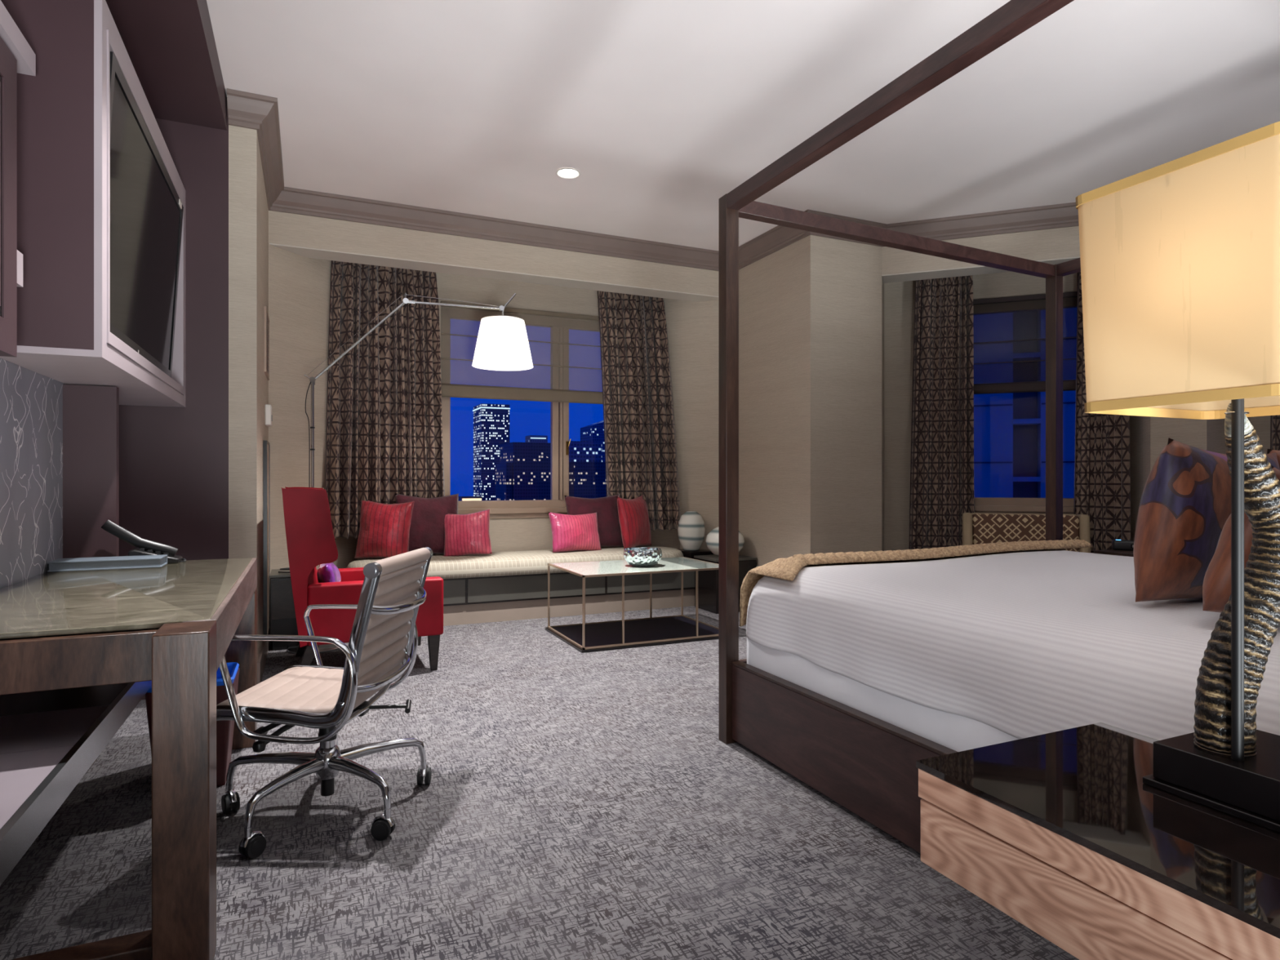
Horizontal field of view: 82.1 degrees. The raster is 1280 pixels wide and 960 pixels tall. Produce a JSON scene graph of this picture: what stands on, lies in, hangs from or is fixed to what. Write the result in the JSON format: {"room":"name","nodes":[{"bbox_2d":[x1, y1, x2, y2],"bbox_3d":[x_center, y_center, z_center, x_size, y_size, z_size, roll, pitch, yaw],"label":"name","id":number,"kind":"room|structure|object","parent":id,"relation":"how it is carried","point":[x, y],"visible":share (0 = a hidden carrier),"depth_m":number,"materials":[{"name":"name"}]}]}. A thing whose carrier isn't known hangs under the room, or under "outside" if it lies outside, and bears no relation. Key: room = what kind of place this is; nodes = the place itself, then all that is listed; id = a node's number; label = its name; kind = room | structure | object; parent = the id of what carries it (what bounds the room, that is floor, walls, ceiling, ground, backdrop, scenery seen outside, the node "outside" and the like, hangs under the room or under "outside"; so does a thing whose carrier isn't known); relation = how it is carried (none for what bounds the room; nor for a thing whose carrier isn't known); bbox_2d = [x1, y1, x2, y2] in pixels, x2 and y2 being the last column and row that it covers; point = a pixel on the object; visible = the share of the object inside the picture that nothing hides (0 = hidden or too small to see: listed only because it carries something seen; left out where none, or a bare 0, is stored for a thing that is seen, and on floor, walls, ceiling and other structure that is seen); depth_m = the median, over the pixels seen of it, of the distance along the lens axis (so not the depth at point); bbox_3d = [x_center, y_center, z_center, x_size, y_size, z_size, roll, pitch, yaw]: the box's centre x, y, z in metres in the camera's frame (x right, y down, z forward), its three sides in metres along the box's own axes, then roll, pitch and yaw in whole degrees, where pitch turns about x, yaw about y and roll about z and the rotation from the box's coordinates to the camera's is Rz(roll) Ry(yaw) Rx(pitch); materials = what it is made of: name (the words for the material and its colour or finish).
{"room":"hotel room","nodes":[
{"label":"hotel room","id":0,"kind":"room"},
{"bbox_2d":[0,358,65,588],"bbox_3d":[-1.356,0.280,0.813,0.120,1.600,6.000,0,0,-24],"label":"wall","id":1,"kind":"structure","parent":0,"point":[31,402],"depth_m":2.44,"materials":[{"name":"paper"}]},
{"bbox_2d":[62,384,119,558],"bbox_3d":[-2.107,-0.022,2.822,0.168,0.675,0.040,0,0,-24],"label":"wall","id":2,"kind":"structure","parent":1,"relation":"attached to","point":[91,414],"depth_m":2.81,"materials":[{"name":"paint"}]},
{"bbox_2d":[0,0,185,407],"bbox_3d":[-2.065,-0.907,2.877,0.286,1.085,1.645,0,0,-24],"label":"upper cabinet","id":3,"kind":"object","parent":1,"relation":"attached to","point":[64,335],"visible":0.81,"depth_m":2.16,"materials":[{"name":"paint"}]},
{"bbox_2d":[110,51,183,377],"bbox_3d":[-1.953,-0.892,2.895,0.083,0.855,1.415,0,0,-24],"label":"television","id":4,"kind":"object","parent":3,"relation":"attached to","point":[147,209],"visible":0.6,"depth_m":2.76,"materials":[{"name":"black plastic"}]},
{"bbox_2d":[105,0,226,130],"bbox_3d":[-1.090,-1.875,0.934,0.464,0.170,6.000,0,0,-24],"label":"wall","id":5,"kind":"structure","parent":0,"point":[170,45],"depth_m":3.13,"materials":[{"name":"paint"}]},
{"bbox_2d":[226,88,1079,271],"bbox_3d":[2.009,-1.889,3.998,9.091,0.140,3.660,0,0,22],"label":"trim","id":6,"kind":"structure","parent":5,"relation":"attached to","point":[260,113],"depth_m":5.41,"materials":[{"name":"paint"}]},
{"bbox_2d":[119,102,228,699],"bbox_3d":[-2.403,-0.440,3.698,0.592,3.040,0.120,0,0,-24],"label":"wall","id":7,"kind":"structure","parent":0,"point":[174,460],"depth_m":3.70,"materials":[{"name":"paint"}]},
{"bbox_2d":[228,124,268,659],"bbox_3d":[-2.308,-0.440,4.362,0.128,3.040,1.250,0,0,-24],"label":"wall","id":8,"kind":"structure","parent":0,"point":[248,211],"depth_m":3.80,"materials":[{"name":"beige paint"}]},
{"bbox_2d":[257,627,270,684],"bbox_3d":[-2.287,1.015,4.335,0.143,0.130,1.215,0,0,-24],"label":"baseboard","id":9,"kind":"structure","parent":8,"relation":"attached to","point":[261,660],"depth_m":4.08,"materials":[{"name":"paint"}]},
{"bbox_2d":[264,306,269,380],"bbox_3d":[-2.370,-0.860,4.668,0.012,0.400,0.420,0,0,-24],"label":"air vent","id":10,"kind":"object","parent":8,"relation":"in","point":[266,314],"visible":1,"depth_m":4.59,"materials":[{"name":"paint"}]},
{"bbox_2d":[263,440,270,635],"bbox_3d":[-2.294,0.352,4.516,0.020,1.175,0.350,0,0,-24],"label":"wall panel","id":11,"kind":"object","parent":8,"relation":"attached to","point":[266,444],"visible":0.88,"depth_m":4.36,"materials":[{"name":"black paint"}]},
{"bbox_2d":[265,404,272,426],"bbox_3d":[-2.330,-0.405,4.615,0.040,0.130,0.130,0,0,-24],"label":"thermostat","id":12,"kind":"object","parent":8,"relation":"attached to","point":[268,416],"visible":1,"depth_m":4.56,"materials":[{"name":"white plastic"}]},
{"bbox_2d":[268,243,357,572],"bbox_3d":[-2.413,-0.440,5.375,0.120,3.040,0.848,0,0,21],"label":"wall","id":13,"kind":"structure","parent":0,"point":[300,286],"depth_m":5.18,"materials":[{"name":"beige paint"}]},
{"bbox_2d":[357,272,608,559],"bbox_3d":[-1.127,-0.440,6.323,2.560,3.040,0.150,0,0,-24],"label":"wall","id":14,"kind":"structure","parent":0,"point":[526,534],"depth_m":6.28,"materials":[{"name":"beige paint"}]},
{"bbox_2d":[325,260,444,539],"bbox_3d":[-1.960,-0.642,5.668,0.906,2.158,0.180,0,0,-36],"label":"curtain","id":15,"kind":"object","parent":14,"relation":"hanging from","point":[384,439],"visible":0.88,"depth_m":5.65,"materials":[{"name":"brown fabric"}]},
{"bbox_2d":[441,306,599,518],"bbox_3d":[-0.897,-0.547,6.372,1.680,1.745,0.131,0,0,-24],"label":"window","id":16,"kind":"structure","parent":14,"relation":"in","point":[559,330],"depth_m":6.40,"materials":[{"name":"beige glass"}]},
{"bbox_2d":[440,301,603,404],"bbox_3d":[-0.873,-1.065,6.319,1.640,0.779,0.058,0,0,-24],"label":"blind","id":17,"kind":"object","parent":16,"relation":"attached to","point":[449,390],"visible":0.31,"depth_m":6.25,"materials":[{"name":"brown fabric"}]},
{"bbox_2d":[268,210,718,296],"bbox_3d":[-0.896,-1.780,5.812,3.640,0.360,0.230,0,0,-24],"label":"wall","id":18,"kind":"structure","parent":0,"point":[284,228],"depth_m":5.54,"materials":[{"name":"beige paint"}]},
{"bbox_2d":[269,243,718,302],"bbox_3d":[-0.896,-1.596,5.812,3.630,0.008,0.226,0,0,-24],"label":"trim","id":19,"kind":"structure","parent":18,"relation":"attached to","point":[307,252],"depth_m":5.65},
{"bbox_2d":[0,605,1079,959],"bbox_3d":[1.512,1.140,3.209,7.400,0.120,8.200,0,0,-24],"label":"floor","id":20,"kind":"structure","parent":0,"point":[575,805],"depth_m":2.15,"materials":[{"name":"carpet"}]},
{"bbox_2d":[0,557,257,959],"bbox_3d":[-1.382,0.702,1.808,0.643,0.757,2.475,0,0,-24],"label":"writing desk","id":21,"kind":"object","parent":20,"relation":"on","point":[80,651],"visible":0.84,"depth_m":1.58,"materials":[{"name":"brown wood"}]},
{"bbox_2d":[0,745,73,829],"bbox_3d":[-1.201,0.613,1.078,0.370,0.065,0.994,0,0,-24],"label":"shelf","id":22,"kind":"object","parent":21,"relation":"attached to","point":[24,773],"depth_m":1.45,"materials":[{"name":"grey paint"}]},
{"bbox_2d":[0,705,108,754],"bbox_3d":[-1.472,0.613,1.675,0.370,0.065,0.314,0,0,-24],"label":"shelf","id":23,"kind":"object","parent":21,"relation":"attached to","point":[65,728],"depth_m":1.71,"materials":[{"name":"grey paint"}]},
{"bbox_2d":[47,554,167,572],"bbox_3d":[-1.946,0.305,2.699,0.340,0.036,0.133,0,0,-24],"label":"folder","id":24,"kind":"object","parent":21,"relation":"on","point":[74,564],"visible":1,"depth_m":2.65,"materials":[{"name":"plastic"}]},
{"bbox_2d":[101,520,186,563],"bbox_3d":[-1.920,0.238,2.849,0.276,0.175,0.105,0,0,-24],"label":"telephone","id":25,"kind":"object","parent":21,"relation":"on","point":[144,547],"visible":0.88,"depth_m":2.82,"materials":[{"name":"black plastic"}]},
{"bbox_2d":[145,662,239,786],"bbox_3d":[-1.607,0.889,2.654,0.268,0.382,0.268,0,0,-24],"label":"waste bin","id":26,"kind":"object","parent":20,"relation":"on","point":[224,728],"visible":0.3,"depth_m":2.59,"materials":[{"name":"red leather"}]},
{"bbox_2d":[269,568,299,650],"bbox_3d":[-2.316,0.841,4.821,0.191,0.478,0.350,0,0,-24],"label":"box","id":27,"kind":"object","parent":20,"relation":"on","point":[282,613],"visible":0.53,"depth_m":4.66,"materials":[{"name":"black paint"}]},
{"bbox_2d":[278,567,289,573],"bbox_3d":[-2.286,0.587,4.805,0.130,0.027,0.155,0,0,2],"label":"cable","id":28,"kind":"object","parent":27,"relation":"on","point":[286,568],"visible":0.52,"depth_m":4.75,"materials":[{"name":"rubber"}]},
{"bbox_2d":[216,546,432,857],"bbox_3d":[-1.042,0.661,2.401,0.647,0.836,0.654,0,0,2],"label":"office chair","id":29,"kind":"object","parent":20,"relation":"on","point":[326,699],"visible":0.97,"depth_m":2.29,"materials":[{"name":"leather"}]},
{"bbox_2d":[224,789,236,803],"bbox_3d":[-1.332,1.026,2.391,0.022,0.035,0.070,0,0,-44],"label":"hood","id":30,"kind":"object","parent":29,"relation":"attached to","point":[230,796],"depth_m":2.37,"materials":[{"name":"silver metal"}]},
{"bbox_2d":[240,831,265,847],"bbox_3d":[-1.112,1.026,2.110,0.022,0.035,0.070,0,0,27],"label":"hood","id":31,"kind":"object","parent":29,"relation":"attached to","point":[251,838],"depth_m":2.10,"materials":[{"name":"silver metal"}]},
{"bbox_2d":[371,813,395,826],"bbox_3d":[-0.775,1.026,2.218,0.070,0.035,0.022,0,0,8],"label":"hood","id":32,"kind":"object","parent":29,"relation":"attached to","point":[384,820],"depth_m":2.21,"materials":[{"name":"silver metal"}]},
{"bbox_2d":[419,764,428,777],"bbox_3d":[-0.765,1.026,2.606,0.022,0.035,0.070,0,0,-6],"label":"hood","id":33,"kind":"object","parent":29,"relation":"attached to","point":[424,769],"depth_m":2.58,"materials":[{"name":"silver metal"}]},
{"bbox_2d":[281,486,443,671],"bbox_3d":[-1.646,0.559,4.343,0.829,1.041,0.770,0,0,-24],"label":"chair","id":34,"kind":"object","parent":20,"relation":"on","point":[310,540],"visible":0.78,"depth_m":3.90,"materials":[{"name":"red leather"}]},
{"bbox_2d":[316,562,341,582],"bbox_3d":[-1.796,0.545,4.236,0.127,0.155,0.402,0,0,-29],"label":"lumbar pillow","id":35,"kind":"object","parent":34,"relation":"on","point":[326,572],"visible":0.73,"depth_m":4.09,"materials":[{"name":"purple fabric"}]},
{"bbox_2d":[287,293,533,654],"bbox_3d":[-1.502,-0.127,4.968,1.590,2.414,0.426,0,0,-24],"label":"floor lamp","id":36,"kind":"object","parent":20,"relation":"on","point":[502,344],"visible":0.93,"depth_m":5.04,"materials":[{"name":"metal"}]},
{"bbox_2d":[346,546,694,626],"bbox_3d":[-0.950,0.765,5.931,3.200,0.630,0.679,0,0,-24],"label":"window bench","id":37,"kind":"object","parent":20,"relation":"on","point":[509,585],"visible":0.56,"depth_m":5.71,"materials":[{"name":"beige fabric"}]},
{"bbox_2d":[354,500,413,558],"bbox_3d":[-1.908,0.370,5.488,0.410,0.465,0.205,0,0,7],"label":"throw pillow","id":38,"kind":"object","parent":37,"relation":"on","point":[384,528],"visible":0.96,"depth_m":5.42,"materials":[{"name":"fabric"}]},
{"bbox_2d":[395,493,458,554],"bbox_3d":[-1.649,0.346,5.727,0.510,0.493,0.197,0,0,-33],"label":"throw pillow","id":39,"kind":"object","parent":37,"relation":"on","point":[427,523],"visible":0.63,"depth_m":5.66,"materials":[{"name":"red fabric"}]},
{"bbox_2d":[444,508,492,555],"bbox_3d":[-1.348,0.416,5.727,0.407,0.377,0.185,0,0,2],"label":"throw pillow","id":40,"kind":"object","parent":37,"relation":"on","point":[464,534],"visible":1,"depth_m":5.67,"materials":[{"name":"pink fabric"}]},
{"bbox_2d":[346,546,684,578],"bbox_3d":[-0.903,0.656,5.936,2.738,0.138,0.648,0,0,-24],"label":"seat cushion","id":41,"kind":"object","parent":37,"relation":"on","point":[530,563],"depth_m":5.62,"materials":[{"name":"beige fabric"}]},
{"bbox_2d":[548,511,601,552],"bbox_3d":[-0.534,0.427,6.068,0.480,0.338,0.180,0,0,-36],"label":"throw pillow","id":42,"kind":"object","parent":37,"relation":"on","point":[580,531],"visible":1,"depth_m":5.99,"materials":[{"name":"pink fabric"}]},
{"bbox_2d":[564,493,623,546],"bbox_3d":[-0.383,0.356,6.309,0.546,0.474,0.164,0,0,-32],"label":"throw pillow","id":43,"kind":"object","parent":37,"relation":"on","point":[606,508],"visible":0.57,"depth_m":6.29,"materials":[{"name":"red fabric"}]},
{"bbox_2d":[616,495,651,548],"bbox_3d":[-0.050,0.361,6.376,0.186,0.468,0.400,0,0,27],"label":"throw pillow","id":44,"kind":"object","parent":37,"relation":"on","point":[633,517],"visible":0.98,"depth_m":6.27,"materials":[{"name":"fabric"}]},
{"bbox_2d":[676,548,713,564],"bbox_3d":[0.490,0.672,6.412,0.523,0.109,0.240,0,0,21],"label":"box","id":45,"kind":"object","parent":37,"relation":"on","point":[686,553],"visible":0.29,"depth_m":6.35,"materials":[{"name":"black paint"}]},
{"bbox_2d":[677,511,705,550],"bbox_3d":[0.451,0.446,6.450,0.240,0.340,0.240,0,0,-24],"label":"vase","id":46,"kind":"object","parent":45,"relation":"on","point":[691,529],"visible":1,"depth_m":6.36,"materials":[{"name":"white ceramic"}]},
{"bbox_2d":[545,556,718,653],"bbox_3d":[-0.013,0.839,5.170,1.120,0.482,0.770,0,0,-24],"label":"coffee table","id":47,"kind":"object","parent":20,"relation":"on","point":[624,633],"visible":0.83,"depth_m":5.06,"materials":[{"name":"metal"}]},
{"bbox_2d":[552,616,718,647],"bbox_3d":[-0.013,1.062,5.170,1.066,0.004,0.716,0,0,-24],"label":"shelf","id":48,"kind":"object","parent":47,"relation":"attached to","point":[651,629],"depth_m":5.14,"materials":[{"name":"black wood"}]},
{"bbox_2d":[623,546,662,566],"bbox_3d":[0.019,0.539,5.124,0.272,0.118,0.272,0,0,-24],"label":"bowl","id":49,"kind":"object","parent":47,"relation":"on","point":[636,556],"visible":1,"depth_m":5.02,"materials":[{"name":"silver metal"}]},
{"bbox_2d":[693,554,757,613],"bbox_3d":[0.714,0.862,6.163,0.393,0.437,0.370,0,0,-24],"label":"side table","id":50,"kind":"object","parent":20,"relation":"on","point":[708,580],"visible":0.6,"depth_m":6.04,"materials":[{"name":"black paint"}]},
{"bbox_2d":[706,526,744,555],"bbox_3d":[0.712,0.516,6.151,0.324,0.252,0.324,0,0,-3],"label":"vase","id":51,"kind":"object","parent":50,"relation":"on","point":[712,539],"visible":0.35,"depth_m":6.06,"materials":[{"name":"white ceramic"}]},
{"bbox_2d":[718,0,1080,853],"bbox_3d":[1.742,-0.045,2.597,2.200,2.250,2.234,0,0,-24],"label":"canopy bed","id":52,"kind":"object","parent":20,"relation":"on","point":[865,763],"visible":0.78,"depth_m":2.75,"materials":[{"name":"brown wood"}]},
{"bbox_2d":[746,637,1019,751],"bbox_3d":[1.742,0.688,2.597,2.062,0.165,2.082,0,0,-24],"label":"mattress","id":53,"kind":"object","parent":52,"relation":"on","point":[958,733],"visible":0.16,"depth_m":2.29,"materials":[{"name":"white fabric"}]},
{"bbox_2d":[746,550,1279,740],"bbox_3d":[1.735,0.497,2.603,2.101,0.311,2.109,0,0,-24],"label":"coverlet","id":54,"kind":"object","parent":53,"relation":"on","point":[1021,645],"visible":0.74,"depth_m":2.05,"materials":[{"name":"white fabric"}]},
{"bbox_2d":[739,538,1093,626],"bbox_3d":[1.425,0.456,3.382,2.122,0.308,0.370,0,0,-27],"label":"knit throw","id":55,"kind":"object","parent":54,"relation":"on","point":[788,568],"visible":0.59,"depth_m":3.21,"materials":[{"name":"beige fabric"}]},
{"bbox_2d":[1133,438,1279,601],"bbox_3d":[1.631,0.125,2.104,0.596,0.474,0.238,0,0,-31],"label":"bed pillow","id":56,"kind":"object","parent":54,"relation":"on","point":[1184,508],"visible":0.57,"depth_m":1.96,"materials":[{"name":"multicoloured fabric"}]},
{"bbox_2d":[1202,465,1279,613],"bbox_3d":[1.597,0.177,1.803,0.579,0.424,0.226,0,0,-30],"label":"bed pillow","id":57,"kind":"object","parent":54,"relation":"on","point":[1216,586],"visible":0.37,"depth_m":1.70,"materials":[{"name":"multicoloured fabric"}]},
{"bbox_2d":[1266,448,1279,467],"bbox_3d":[2.205,0.115,2.420,0.581,0.483,0.188,0,0,-20],"label":"bed pillow","id":58,"kind":"object","parent":54,"relation":"on","point":[1269,451],"visible":0.03,"depth_m":2.28,"materials":[{"name":"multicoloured fabric"}]},
{"bbox_2d":[962,512,1090,552],"bbox_3d":[2.639,0.658,4.998,0.790,0.844,0.609,0,0,21],"label":"slipper chair","id":59,"kind":"object","parent":20,"relation":"on","point":[977,527],"visible":0.2,"depth_m":5.16,"materials":[{"name":"fabric"}]},
{"bbox_2d":[915,722,1279,959],"bbox_3d":[0.827,0.780,1.059,0.484,0.600,0.652,0,0,-24],"label":"nightstand","id":60,"kind":"object","parent":20,"relation":"on","point":[1062,833],"visible":1,"depth_m":1.03,"materials":[{"name":"brown wood"}]},
{"bbox_2d":[1075,121,1279,832],"bbox_3d":[0.940,0.013,1.075,0.365,0.933,0.400,0,0,-24],"label":"table lamp","id":61,"kind":"object","parent":60,"relation":"on","point":[1180,258],"visible":1,"depth_m":1.08,"materials":[{"name":"beige fabric"}]},
{"bbox_2d":[1093,549,1133,556],"bbox_3d":[2.736,0.730,3.850,0.440,0.700,0.440,0,0,-24],"label":"side table","id":62,"kind":"object","parent":20,"relation":"on","point":[1111,552],"visible":0.09,"depth_m":3.89,"materials":[{"name":"brown wood"}]},
{"bbox_2d":[1111,539,1133,551],"bbox_3d":[2.655,0.353,3.978,0.170,0.054,0.082,0,0,31],"label":"clock radio","id":63,"kind":"object","parent":62,"relation":"on","point":[1117,544],"visible":0.52,"depth_m":3.96,"materials":[{"name":"black plastic"}]},
{"bbox_2d":[1270,414,1279,450],"bbox_3d":[4.100,-0.404,4.589,0.089,2.932,0.303,0,0,-23],"label":"curtain","id":64,"kind":"object","parent":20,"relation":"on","point":[1274,420],"visible":0.07,"depth_m":4.68,"materials":[{"name":"brown fabric"}]},
{"bbox_2d":[646,297,718,550],"bbox_3d":[0.433,-0.440,6.664,0.848,3.040,0.120,0,0,21],"label":"wall","id":65,"kind":"structure","parent":0,"point":[692,327],"depth_m":6.58,"materials":[{"name":"beige paint"}]},
{"bbox_2d":[597,290,680,531],"bbox_3d":[-0.005,-0.634,6.532,0.750,2.173,0.199,0,0,-6],"label":"curtain","id":66,"kind":"object","parent":65,"relation":"hanging from","point":[641,459],"visible":0.84,"depth_m":6.52,"materials":[{"name":"brown fabric"}]},
{"bbox_2d":[206,0,1279,250],"bbox_3d":[1.512,-2.020,3.209,7.400,0.120,8.200,0,0,-24],"label":"ceiling","id":67,"kind":"structure","parent":0,"point":[662,109],"depth_m":3.75,"materials":[{"name":"paint"}]},
{"bbox_2d":[555,168,580,178],"bbox_3d":[-0.458,-1.954,4.683,0.156,0.009,0.156,0,0,-24],"label":"recessed light","id":68,"kind":"object","parent":67,"relation":"in","point":[566,173],"visible":1,"depth_m":4.69,"materials":[{"name":"white plastic"}]},
{"bbox_2d":[738,235,884,565],"bbox_3d":[1.538,-0.440,6.182,1.100,3.040,1.104,0,0,-24],"label":"wall column","id":69,"kind":"structure","parent":0,"point":[811,309],"depth_m":5.66,"materials":[{"name":"beige paint"}]},
{"bbox_2d":[884,271,1077,551],"bbox_3d":[2.954,-0.440,6.048,1.975,3.040,0.140,0,0,21],"label":"wall","id":70,"kind":"structure","parent":0,"point":[899,296],"depth_m":6.25,"materials":[{"name":"beige paint"}]},
{"bbox_2d":[973,297,1076,514],"bbox_3d":[3.110,-0.578,5.944,1.080,1.745,0.125,0,0,21],"label":"window","id":71,"kind":"structure","parent":70,"relation":"in","point":[982,504],"depth_m":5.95,"materials":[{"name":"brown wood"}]},
{"bbox_2d":[973,291,1076,394],"bbox_3d":[3.089,-1.088,5.888,1.040,0.774,0.058,0,0,21],"label":"blind","id":72,"kind":"object","parent":71,"relation":"attached to","point":[1068,384],"visible":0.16,"depth_m":5.90,"materials":[{"name":"brown fabric"}]},
{"bbox_2d":[881,226,1079,275],"bbox_3d":[2.759,-1.780,5.529,1.775,0.360,0.230,0,0,21],"label":"wall","id":73,"kind":"structure","parent":0,"point":[1060,242],"depth_m":5.43,"materials":[{"name":"beige paint"}]},
{"bbox_2d":[908,275,974,549],"bbox_3d":[2.451,-0.404,5.992,0.512,2.932,0.114,0,0,12],"label":"curtain","id":74,"kind":"object","parent":73,"relation":"hanging from","point":[942,461],"visible":0.7,"depth_m":5.98,"materials":[{"name":"brown fabric"}]},
{"bbox_2d":[881,256,1079,283],"bbox_3d":[2.759,-1.596,5.529,1.775,0.008,0.226,0,0,21],"label":"trim","id":75,"kind":"structure","parent":73,"relation":"attached to","point":[974,270],"depth_m":5.65,"materials":[{"name":"beige paint"}]},
{"bbox_2d":[1073,271,1130,553],"bbox_3d":[3.416,-0.404,5.472,0.124,2.932,0.455,0,0,-16],"label":"curtain","id":76,"kind":"object","parent":73,"relation":"hanging from","point":[1102,471],"visible":0.41,"depth_m":5.45,"materials":[{"name":"brown fabric"}]},
{"bbox_2d":[1129,415,1150,540],"bbox_3d":[3.765,-0.440,5.380,0.213,3.040,0.660,0,0,21],"label":"wall","id":77,"kind":"structure","parent":0,"point":[1140,426],"depth_m":5.41,"materials":[{"name":"beige paint"}]},
{"bbox_2d":[1150,417,1219,471],"bbox_3d":[3.685,-0.440,4.977,0.140,3.040,0.351,0,0,-24],"label":"wall pier","id":78,"kind":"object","parent":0,"point":[1204,434],"depth_m":4.91,"materials":[{"name":"beige paint"}]},
{"bbox_2d":[1219,415,1270,453],"bbox_3d":[4.431,-0.440,4.080,0.480,3.040,2.620,0,0,-24],"label":"wall","id":79,"kind":"structure","parent":0,"point":[1261,424],"depth_m":4.92,"materials":[{"name":"beige paint"}]},
{"label":"outside","id":80,"kind":"structure","parent":0,"visible":0},
{"bbox_3d":[-24.600,25.280,139.244,250.000,0.400,246.000,0,0,-24],"label":"city","id":81,"kind":"object","parent":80,"visible":0},
{"bbox_2d":[457,496,481,501],"bbox_3d":[-34.014,14.180,146.948,4.000,21.800,4.200,0,0,-24],"label":"building","id":82,"kind":"structure","parent":81,"relation":"on","point":[460,498],"depth_m":145.11,"materials":[{"name":"white"}]},
{"bbox_2d":[472,403,510,500],"bbox_3d":[-31.340,4.730,154.744,6.100,40.700,8.200,0,0,-24],"label":"skyscraper","id":83,"kind":"structure","parent":81,"relation":"on","point":[491,421],"depth_m":151.08,"materials":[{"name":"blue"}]},
{"bbox_2d":[495,442,550,500],"bbox_3d":[-15.114,10.180,95.789,6.350,29.800,7.000,0,0,-24],"label":"building","id":84,"kind":"structure","parent":81,"relation":"on","point":[522,473],"depth_m":92.71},
{"bbox_2d":[524,435,547,443],"bbox_3d":[-22.366,7.780,158.805,3.800,34.600,4.200,0,0,-24],"label":"building","id":85,"kind":"structure","parent":81,"relation":"on","point":[531,438],"depth_m":157.17,"materials":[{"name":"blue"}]},
{"bbox_2d":[568,440,601,462],"bbox_3d":[-9.548,9.580,115.322,5.300,31.000,6.000,0,0,-24],"label":"building","id":86,"kind":"structure","parent":81,"relation":"on","point":[579,451],"depth_m":112.54,"materials":[{"name":"blue"}]},
{"bbox_2d":[568,462,606,498],"bbox_3d":[-3.905,11.380,99.216,13.300,27.400,8.000,0,0,-24],"label":"building","id":87,"kind":"structure","parent":81,"relation":"on","point":[586,479],"depth_m":93.69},
{"bbox_2d":[580,420,605,462],"bbox_3d":[-6.838,4.380,170.333,12.000,41.400,8.000,0,0,-24],"label":"building","id":88,"kind":"structure","parent":81,"relation":"on","point":[594,432],"depth_m":165.24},
{"bbox_3d":[-1.356,-1.240,0.813,0.120,1.440,6.000,0,0,-24],"label":"wall","id":89,"kind":"structure","parent":0,"visible":0},
{"bbox_2d":[0,0,35,356],"bbox_3d":[-1.482,-0.755,1.421,0.148,0.860,1.310,0,0,-24],"label":"upper cabinet","id":90,"kind":"object","parent":89,"relation":"attached to","point":[16,55],"visible":1,"depth_m":1.89,"materials":[{"name":"paint"}]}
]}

